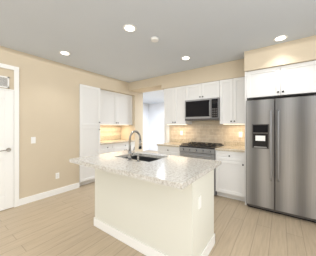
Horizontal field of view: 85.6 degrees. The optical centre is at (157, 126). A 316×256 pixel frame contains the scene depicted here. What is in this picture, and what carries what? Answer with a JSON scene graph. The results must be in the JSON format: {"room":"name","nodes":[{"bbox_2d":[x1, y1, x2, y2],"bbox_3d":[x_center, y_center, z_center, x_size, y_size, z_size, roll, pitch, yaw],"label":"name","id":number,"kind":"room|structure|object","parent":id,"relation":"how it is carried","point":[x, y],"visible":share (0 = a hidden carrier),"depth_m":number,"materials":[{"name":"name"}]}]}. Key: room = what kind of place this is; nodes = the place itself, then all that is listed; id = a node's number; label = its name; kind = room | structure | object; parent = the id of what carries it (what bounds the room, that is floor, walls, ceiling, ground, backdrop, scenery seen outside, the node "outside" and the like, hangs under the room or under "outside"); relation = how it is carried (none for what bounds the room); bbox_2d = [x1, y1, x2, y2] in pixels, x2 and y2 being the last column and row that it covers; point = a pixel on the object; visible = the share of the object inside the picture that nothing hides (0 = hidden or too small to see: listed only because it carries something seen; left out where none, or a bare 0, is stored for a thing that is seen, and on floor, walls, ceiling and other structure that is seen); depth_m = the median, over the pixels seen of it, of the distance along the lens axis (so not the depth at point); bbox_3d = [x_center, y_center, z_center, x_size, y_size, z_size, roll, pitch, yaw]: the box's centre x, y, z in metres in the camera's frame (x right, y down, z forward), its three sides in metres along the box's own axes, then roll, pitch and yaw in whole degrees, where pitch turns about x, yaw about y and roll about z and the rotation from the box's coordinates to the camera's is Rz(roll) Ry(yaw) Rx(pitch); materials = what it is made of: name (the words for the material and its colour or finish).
{"room":"kitchen","nodes":[
{"label":"kitchen","id":0,"kind":"room"},
{"bbox_2d":[0,46,142,210],"bbox_3d":[-3.043,0.032,2.475,0.740,2.580,7.750,0,0,36],"label":"wall","id":1,"kind":"structure","parent":0,"point":[49,105],"depth_m":3.23,"materials":[{"name":"beige paint"}]},
{"bbox_2d":[0,75,8,87],"bbox_3d":[-2.592,-0.703,2.458,0.011,0.180,0.690,0,0,36],"label":"air vent","id":2,"kind":"object","parent":1,"relation":"in","point":[4,81],"visible":1,"depth_m":2.69,"materials":[{"name":"grey"}]},
{"bbox_2d":[0,89,13,210],"bbox_3d":[-2.567,0.367,2.440,0.070,1.885,0.804,0,0,36],"label":"door","id":3,"kind":"structure","parent":1,"relation":"in","point":[6,149],"depth_m":2.70,"materials":[{"name":"white wood"}]},
{"bbox_2d":[0,63,18,206],"bbox_3d":[-2.588,0.170,2.455,0.019,2.305,0.940,0,0,36],"label":"door frame","id":4,"kind":"structure","parent":1,"relation":"attached to","point":[16,134],"depth_m":2.80,"materials":[{"name":"white wood"}]},
{"bbox_2d":[31,137,35,143],"bbox_3d":[-2.197,0.242,3.005,0.011,0.114,0.070,0,0,36],"label":"switch plate","id":5,"kind":"object","parent":1,"relation":"attached to","point":[33,139],"visible":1,"depth_m":3.00,"materials":[{"name":"white plastic"}]},
{"bbox_2d":[19,183,79,205],"bbox_3d":[-2.737,1.267,2.254,0.015,0.110,7.750,0,0,36],"label":"baseboard","id":6,"kind":"structure","parent":1,"relation":"attached to","point":[32,198],"depth_m":3.18,"materials":[{"name":"white wood"}]},
{"bbox_2d":[100,89,131,124],"bbox_3d":[-1.324,-0.483,4.809,0.546,0.890,1.204,0,0,36],"label":"upper cabinet","id":7,"kind":"object","parent":1,"relation":"attached to","point":[115,108],"visible":0.83,"depth_m":4.63,"materials":[{"name":"white wood"}]},
{"bbox_2d":[143,103,147,150],"bbox_3d":[-1.572,0.032,8.244,0.100,2.580,3.330,0,0,36],"label":"wall","id":8,"kind":"structure","parent":0,"point":[145,106],"depth_m":9.38,"materials":[{"name":"white paint"}]},
{"bbox_2d":[148,103,163,150],"bbox_3d":[2.664,0.032,7.329,8.042,2.580,0.100,0,0,36],"label":"wall","id":9,"kind":"structure","parent":0,"point":[153,125],"depth_m":9.29,"materials":[{"name":"white paint"}]},
{"bbox_2d":[0,150,315,255],"bbox_3d":[-0.570,1.372,2.757,7.942,0.100,11.100,0,0,36],"label":"floor","id":10,"kind":"structure","parent":0,"point":[61,224],"depth_m":2.15,"materials":[{"name":"brown wood"}]},
{"bbox_2d":[79,84,99,185],"bbox_3d":[-1.782,0.199,4.075,0.661,2.246,0.514,0,0,36],"label":"pantry cabinet","id":11,"kind":"object","parent":10,"relation":"on","point":[89,120],"visible":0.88,"depth_m":3.87,"materials":[{"name":"white wood"}]},
{"bbox_2d":[100,125,134,153],"bbox_3d":[-1.284,0.637,4.781,0.649,1.369,1.204,0,0,36],"label":"base cabinet","id":12,"kind":"object","parent":10,"relation":"on","point":[111,140],"visible":0.38,"depth_m":4.89,"materials":[{"name":"white wood"}]},
{"bbox_2d":[94,170,214,255],"bbox_3d":[-0.105,0.875,2.101,1.424,0.896,0.604,0,0,36],"label":"kitchen island","id":13,"kind":"object","parent":10,"relation":"on","point":[152,204],"depth_m":1.73,"materials":[{"name":"white"}]},
{"bbox_2d":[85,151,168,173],"bbox_3d":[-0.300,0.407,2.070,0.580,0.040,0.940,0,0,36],"label":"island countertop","id":14,"kind":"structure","parent":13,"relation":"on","point":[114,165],"depth_m":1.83,"materials":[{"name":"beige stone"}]},
{"bbox_2d":[127,130,141,161],"bbox_3d":[-0.225,0.216,1.984,0.182,0.340,0.229,0,0,36],"label":"faucet","id":15,"kind":"object","parent":14,"relation":"on","point":[130,153],"visible":1,"depth_m":1.95,"materials":[{"name":"silver metal"}]},
{"bbox_2d":[125,154,156,161],"bbox_3d":[-0.213,0.523,2.191,0.600,0.217,0.420,0,0,36],"label":"sink","id":16,"kind":"object","parent":14,"relation":"in","point":[144,157],"depth_m":2.40,"materials":[{"name":"grey metal"}]},
{"bbox_2d":[121,155,220,189],"bbox_3d":[0.186,0.407,1.719,0.620,0.040,0.940,0,0,36],"label":"island countertop","id":17,"kind":"structure","parent":13,"relation":"on","point":[178,172],"depth_m":1.51,"materials":[{"name":"beige stone"}]},
{"bbox_2d":[157,124,244,201],"bbox_3d":[0.906,0.637,3.692,1.855,1.369,0.649,0,0,36],"label":"base cabinet","id":18,"kind":"object","parent":10,"relation":"on","point":[230,171],"visible":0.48,"depth_m":3.51,"materials":[{"name":"white wood"}]},
{"bbox_2d":[179,142,223,194],"bbox_3d":[0.925,0.845,3.632,0.740,0.955,0.696,0,0,36],"label":"range","id":19,"kind":"object","parent":10,"relation":"on","point":[202,150],"visible":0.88,"depth_m":3.38,"materials":[{"name":"grey metal"}]},
{"bbox_2d":[245,60,315,204],"bbox_3d":[2.051,0.199,2.854,0.978,2.246,0.669,0,0,36],"label":"tall cabinet","id":20,"kind":"object","parent":10,"relation":"on","point":[294,80],"visible":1,"depth_m":2.62,"materials":[{"name":"white wood"}]},
{"bbox_2d":[246,94,315,222],"bbox_3d":[1.995,0.446,2.774,0.910,1.752,0.826,0,0,36],"label":"refrigerator","id":21,"kind":"object","parent":10,"relation":"on","point":[281,156],"visible":1,"depth_m":2.48,"materials":[{"name":"grey metal"}]},
{"bbox_2d":[0,0,315,103],"bbox_3d":[-0.570,-1.308,2.757,7.942,0.100,11.100,0,0,36],"label":"ceiling","id":22,"kind":"structure","parent":0,"point":[93,36],"depth_m":2.26,"materials":[{"name":"white paint"}]},
{"bbox_2d":[59,51,69,54],"bbox_3d":[-1.591,-1.253,2.913,0.170,0.008,0.170,0,0,36],"label":"recessed light","id":23,"kind":"object","parent":22,"relation":"in","point":[64,52],"visible":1,"depth_m":2.88,"materials":[{"name":"white"}]},
{"bbox_2d":[123,24,135,31],"bbox_3d":[-0.360,-1.253,2.174,0.170,0.008,0.170,0,0,36],"label":"recessed light","id":24,"kind":"object","parent":22,"relation":"in","point":[129,27],"visible":1,"depth_m":2.16,"materials":[{"name":"white"}]},
{"bbox_2d":[151,36,158,41],"bbox_3d":[-0.045,-1.243,2.440,0.120,0.030,0.120,0,0,36],"label":"smoke detector","id":25,"kind":"object","parent":22,"relation":"attached to","point":[154,39],"visible":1,"depth_m":2.41,"materials":[{"name":"white plastic"}]},
{"bbox_2d":[181,56,189,59],"bbox_3d":[0.510,-1.253,3.125,0.170,0.008,0.170,0,0,36],"label":"recessed light","id":26,"kind":"object","parent":22,"relation":"in","point":[185,57],"visible":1,"depth_m":3.10,"materials":[{"name":"white"}]},
{"bbox_2d":[273,35,287,40],"bbox_3d":[1.741,-1.253,2.422,0.170,0.008,0.170,0,0,36],"label":"recessed light","id":27,"kind":"object","parent":22,"relation":"in","point":[280,38],"visible":1,"depth_m":2.41,"materials":[{"name":"white"}]},
{"bbox_2d":[169,120,219,141],"bbox_3d":[2.082,0.032,3.323,4.300,2.580,0.120,0,0,36],"label":"wall","id":28,"kind":"structure","parent":0,"point":[204,122],"depth_m":4.05,"materials":[{"name":"beige paint"}]},
{"bbox_2d":[164,124,168,142],"bbox_3d":[0.260,0.142,4.686,0.250,2.360,0.200,0,0,36],"label":"door frame","id":29,"kind":"structure","parent":28,"relation":"attached to","point":[166,133],"depth_m":4.58,"materials":[{"name":"white wood"}]},
{"bbox_2d":[164,77,244,124],"bbox_3d":[0.989,-0.483,3.797,1.845,0.890,0.376,0,0,36],"label":"upper cabinet","id":30,"kind":"object","parent":28,"relation":"attached to","point":[230,93],"visible":0.88,"depth_m":3.49,"materials":[{"name":"white wood"}]},
{"bbox_2d":[185,97,219,120],"bbox_3d":[1.005,-0.355,3.743,0.740,0.445,0.444,0,0,36],"label":"microwave","id":31,"kind":"object","parent":30,"relation":"attached to","point":[207,109],"visible":1,"depth_m":3.57,"materials":[{"name":"grey metal"}]},
{"bbox_2d":[129,35,315,92],"bbox_3d":[1.420,-1.093,3.381,5.442,0.330,0.800,0,0,36],"label":"soffit","id":32,"kind":"structure","parent":0,"point":[301,50],"depth_m":3.16,"materials":[{"name":"beige paint"}]}
]}

